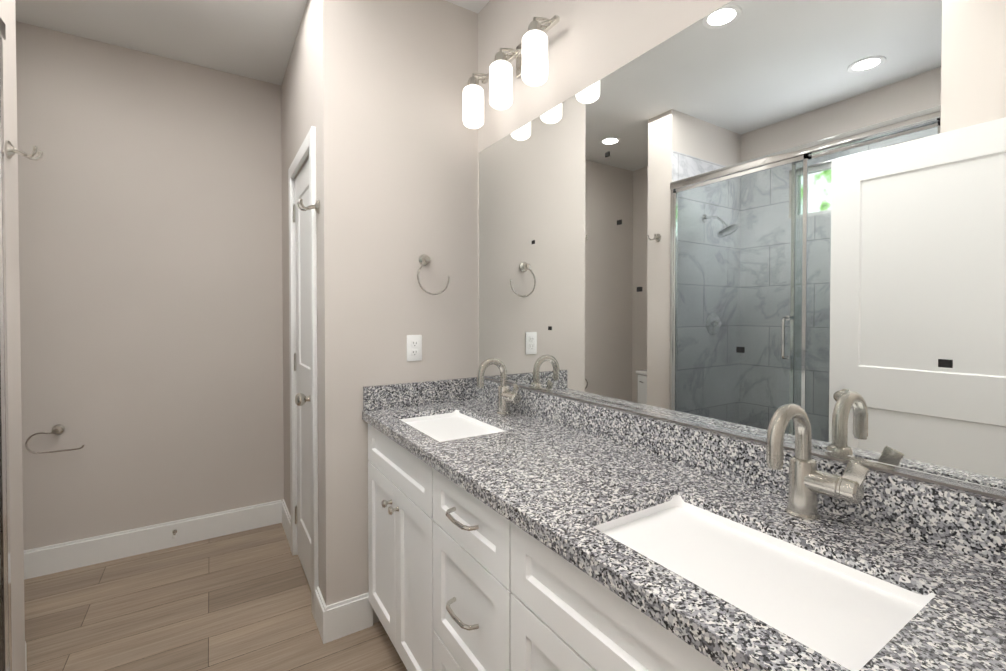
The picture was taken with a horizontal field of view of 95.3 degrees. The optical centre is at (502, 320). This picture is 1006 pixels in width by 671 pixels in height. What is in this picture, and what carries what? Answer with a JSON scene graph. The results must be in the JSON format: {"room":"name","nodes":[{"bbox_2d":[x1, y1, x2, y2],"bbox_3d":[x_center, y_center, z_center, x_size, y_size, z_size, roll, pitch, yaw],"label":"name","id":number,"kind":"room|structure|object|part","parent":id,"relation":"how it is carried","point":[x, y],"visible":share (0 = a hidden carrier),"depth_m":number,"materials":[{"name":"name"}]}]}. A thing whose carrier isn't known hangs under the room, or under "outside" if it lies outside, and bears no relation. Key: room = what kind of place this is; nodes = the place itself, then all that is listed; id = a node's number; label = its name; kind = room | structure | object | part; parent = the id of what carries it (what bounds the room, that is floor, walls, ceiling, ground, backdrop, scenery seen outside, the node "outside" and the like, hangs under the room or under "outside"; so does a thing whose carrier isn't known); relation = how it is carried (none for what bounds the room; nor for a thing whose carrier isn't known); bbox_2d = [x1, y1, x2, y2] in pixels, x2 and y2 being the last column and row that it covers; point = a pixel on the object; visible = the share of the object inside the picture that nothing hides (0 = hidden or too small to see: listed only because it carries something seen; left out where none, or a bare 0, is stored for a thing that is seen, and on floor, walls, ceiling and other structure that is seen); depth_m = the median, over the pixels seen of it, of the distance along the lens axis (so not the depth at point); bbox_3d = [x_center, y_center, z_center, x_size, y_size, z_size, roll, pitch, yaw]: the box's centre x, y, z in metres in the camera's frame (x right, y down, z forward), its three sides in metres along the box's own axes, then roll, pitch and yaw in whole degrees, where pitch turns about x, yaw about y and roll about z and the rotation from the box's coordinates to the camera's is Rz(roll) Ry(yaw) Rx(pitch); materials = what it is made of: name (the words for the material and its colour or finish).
{"room":"bathroom","nodes":[
{"label":"bathroom","id":0,"kind":"room"},
{"bbox_2d":[0,0,24,670],"bbox_3d":[-2.008,-0.078,1.302,0.850,2.740,0.207,-1,1,-33],"label":"wall","id":1,"kind":"structure","parent":0,"point":[7,13],"depth_m":1.57,"materials":[{"name":"beige paint"}]},
{"bbox_2d":[5,140,42,160],"bbox_3d":[-1.619,-0.572,1.550,0.080,0.060,0.072,-1,1,-33],"label":"hook","id":2,"kind":"object","parent":1,"relation":"attached to","point":[10,150],"visible":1,"depth_m":1.54,"materials":[{"name":"silver metal"}]},
{"bbox_2d":[25,641,26,670],"bbox_3d":[-2.068,1.220,1.414,0.850,0.140,0.015,-1,1,-33],"label":"baseboard","id":3,"kind":"structure","parent":1,"relation":"attached to","point":[25,657],"depth_m":1.64,"materials":[{"name":"white wood"}]},
{"bbox_2d":[16,21,283,549],"bbox_3d":[-2.229,-0.094,2.419,1.920,2.740,0.120,-1,1,-33],"label":"wall","id":4,"kind":"structure","parent":0,"point":[150,252],"depth_m":2.51,"materials":[{"name":"beige paint"}]},
{"bbox_2d":[25,425,83,453],"bbox_3d":[-2.249,0.593,2.310,0.218,0.128,0.058,-1,1,-33],"label":"toilet paper holder","id":5,"kind":"object","parent":4,"relation":"attached to","point":[58,429],"visible":1,"depth_m":2.29,"materials":[{"name":"silver metal"}]},
{"bbox_2d":[24,500,281,579],"bbox_3d":[-2.148,1.206,2.409,1.785,0.140,0.015,-1,1,-33],"label":"baseboard","id":6,"kind":"structure","parent":4,"relation":"attached to","point":[51,559],"depth_m":2.52,"materials":[{"name":"white wood"}]},
{"bbox_2d":[172,529,176,538],"bbox_3d":[-1.830,1.189,2.554,0.022,0.022,0.083,-1,1,-33],"label":"door stop","id":7,"kind":"object","parent":6,"relation":"attached to","point":[174,532],"visible":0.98,"depth_m":2.56,"materials":[{"name":"silver metal"}]},
{"bbox_2d":[24,523,406,670],"bbox_3d":[-0.966,1.323,1.223,2.740,0.060,3.530,-1,1,-33],"label":"floor","id":8,"kind":"structure","parent":0,"point":[240,601],"depth_m":1.98,"materials":[{"name":"brown wood"}]},
{"bbox_2d":[362,418,745,670],"bbox_3d":[0.184,0.856,1.203,0.570,0.875,2.024,-1,1,-33],"label":"bathroom vanity","id":9,"kind":"object","parent":8,"relation":"on","point":[514,527],"depth_m":1.12,"materials":[{"name":"white wood"}]},
{"bbox_2d":[362,398,1005,670],"bbox_3d":[0.192,0.401,1.201,0.552,0.035,2.024,-1,1,-33],"label":"countertop","id":10,"kind":"structure","parent":9,"relation":"on","point":[550,477],"depth_m":0.82,"materials":[{"name":"grey stone"}]},
{"bbox_2d":[394,410,509,441],"bbox_3d":[-0.197,0.471,1.707,0.340,0.170,0.500,-1,1,-33],"label":"sink","id":11,"kind":"object","parent":10,"relation":"in","point":[440,424],"depth_m":1.81,"materials":[{"name":"white ceramic"}]},
{"bbox_2d":[474,358,521,413],"bbox_3d":[-0.014,0.261,1.790,0.151,0.228,0.139,-1,1,-33],"label":"faucet","id":12,"kind":"object","parent":10,"relation":"on","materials":[{"name":"silver metal"}]},
{"bbox_2d":[474,387,1005,565],"bbox_3d":[0.415,0.331,1.342,0.022,0.100,2.024,-1,1,-33],"label":"backsplash","id":13,"kind":"structure","parent":10,"relation":"on","point":[968,522],"depth_m":1.04,"materials":[{"name":"grey stone"}]},
{"bbox_2d":[590,494,933,665],"bbox_3d":[0.395,0.484,0.780,0.340,0.170,0.500,-1,1,-33],"label":"sink","id":14,"kind":"object","parent":10,"relation":"in","point":[842,606],"depth_m":0.76,"materials":[{"name":"white ceramic"}]},
{"bbox_2d":[762,403,873,521],"bbox_3d":[0.582,0.274,0.857,0.151,0.228,0.139,-1,1,-33],"label":"faucet","id":15,"kind":"object","parent":10,"relation":"on","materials":[{"name":"silver metal"}]},
{"bbox_3d":[-1.208,1.248,0.857,0.120,0.100,1.432,-1,1,-33],"label":"shower curb","id":16,"kind":"object","parent":8,"relation":"on","visible":0},
{"bbox_2d":[0,17,11,670],"bbox_3d":[-1.189,0.137,0.853,0.107,2.121,1.416,-1,1,-33],"label":"shower enclosure","id":17,"kind":"object","parent":16,"relation":"on","point":[5,621],"visible":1,"depth_m":1.43,"materials":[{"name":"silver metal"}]},
{"bbox_3d":[-1.208,0.152,0.842,0.032,2.000,1.340,-1,1,-33],"label":"shower glass","id":18,"kind":"part","parent":17,"relation":"part of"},
{"bbox_2d":[15,0,489,84],"bbox_3d":[-0.966,-1.497,1.182,2.740,0.100,3.530,-1,1,-33],"label":"ceiling","id":19,"kind":"structure","parent":0,"point":[253,39],"depth_m":2.28,"materials":[{"name":"white paint"}]},
{"bbox_2d":[281,49,295,515],"bbox_3d":[-0.943,-0.102,2.952,0.820,2.740,0.605,-1,1,-33],"label":"wall","id":20,"kind":"structure","parent":0,"point":[287,121],"depth_m":2.73,"materials":[{"name":"beige paint"}]},
{"bbox_2d":[282,499,290,547],"bbox_3d":[-1.280,1.202,2.723,0.015,0.140,0.420,-1,1,-33],"label":"baseboard","id":21,"kind":"structure","parent":20,"relation":"attached to","point":[286,520],"depth_m":2.70,"materials":[{"name":"white wood"}]},
{"bbox_2d":[293,0,312,178],"bbox_3d":[-0.631,-1.115,2.448,0.820,0.700,0.555,-1,1,-33],"label":"wall","id":22,"kind":"structure","parent":0,"point":[303,84],"depth_m":2.20,"materials":[{"name":"beige paint"}]},
{"bbox_2d":[293,158,311,590],"bbox_3d":[-0.990,0.255,2.242,0.110,2.022,0.552,-1,1,-33],"label":"closet door","id":23,"kind":"structure","parent":22,"relation":"in","point":[302,402],"depth_m":2.32,"materials":[{"name":"white painted wood"},{"name":"brushed nickel"}]},
{"bbox_2d":[288,126,318,619],"bbox_3d":[-0.942,0.226,2.269,0.118,2.105,0.685,-1,1,-33],"label":"trim","id":24,"kind":"structure","parent":22,"relation":"attached to","point":[308,146],"depth_m":1.99,"materials":[{"name":"white wood"}]},
{"bbox_2d":[312,0,477,622],"bbox_3d":[-0.423,-0.090,2.136,0.820,2.740,0.220,-1,1,-33],"label":"wall","id":25,"kind":"structure","parent":0,"point":[396,167],"depth_m":1.94,"materials":[{"name":"beige paint"}]},
{"bbox_2d":[297,199,319,213],"bbox_3d":[-0.794,-0.471,1.876,0.080,0.060,0.072,-1,1,-33],"label":"hook","id":26,"kind":"object","parent":25,"relation":"attached to","point":[316,206],"visible":1,"depth_m":1.88,"materials":[{"name":"silver metal"}]},
{"bbox_2d":[315,587,326,643],"bbox_3d":[-0.753,1.213,1.897,0.015,0.140,0.170,-1,1,-33],"label":"baseboard","id":27,"kind":"structure","parent":25,"relation":"attached to","point":[321,613],"depth_m":1.87,"materials":[{"name":"white wood"}]},
{"bbox_2d":[327,592,372,642],"bbox_3d":[-0.628,1.214,1.885,0.183,0.140,0.015,-1,1,-33],"label":"baseboard","id":28,"kind":"structure","parent":25,"relation":"attached to","point":[349,616],"depth_m":1.88,"materials":[{"name":"white wood"}]},
{"bbox_2d":[407,335,421,360],"bbox_3d":[-0.391,0.119,2.024,0.070,0.115,0.008,-1,1,-33],"label":"electrical outlet plate","id":29,"kind":"object","parent":25,"relation":"attached to","point":[414,347],"visible":1,"depth_m":2.02,"materials":[{"name":"white plastic"}]},
{"bbox_2d":[363,378,473,409],"bbox_3d":[-0.354,0.321,2.039,0.526,0.100,0.022,-1,1,-33],"label":"backsplash","id":30,"kind":"structure","parent":25,"relation":"attached to","point":[382,397],"depth_m":2.01,"materials":[{"name":"grey stone"}]},
{"bbox_2d":[417,254,449,294],"bbox_3d":[-0.315,-0.206,2.044,0.156,0.182,0.048,-1,1,-33],"label":"towel ring","id":31,"kind":"object","parent":25,"relation":"attached to","point":[424,259],"visible":0.96,"depth_m":2.02,"materials":[{"name":"silver metal"}]},
{"bbox_2d":[463,15,559,128],"bbox_3d":[0.026,-0.974,1.796,0.174,0.302,0.535,-1,1,-33],"label":"sconce","id":32,"kind":"object","parent":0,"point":[530,53],"visible":1,"depth_m":1.73,"materials":[{"name":"white glass"}]},
{"bbox_2d":[478,0,1005,499],"bbox_3d":[0.506,-0.079,1.323,0.130,2.740,2.150,-1,1,-33],"label":"mirror","id":33,"kind":"object","parent":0,"point":[745,218],"depth_m":1.06,"materials":[{"name":"silver mirror"}]}
]}

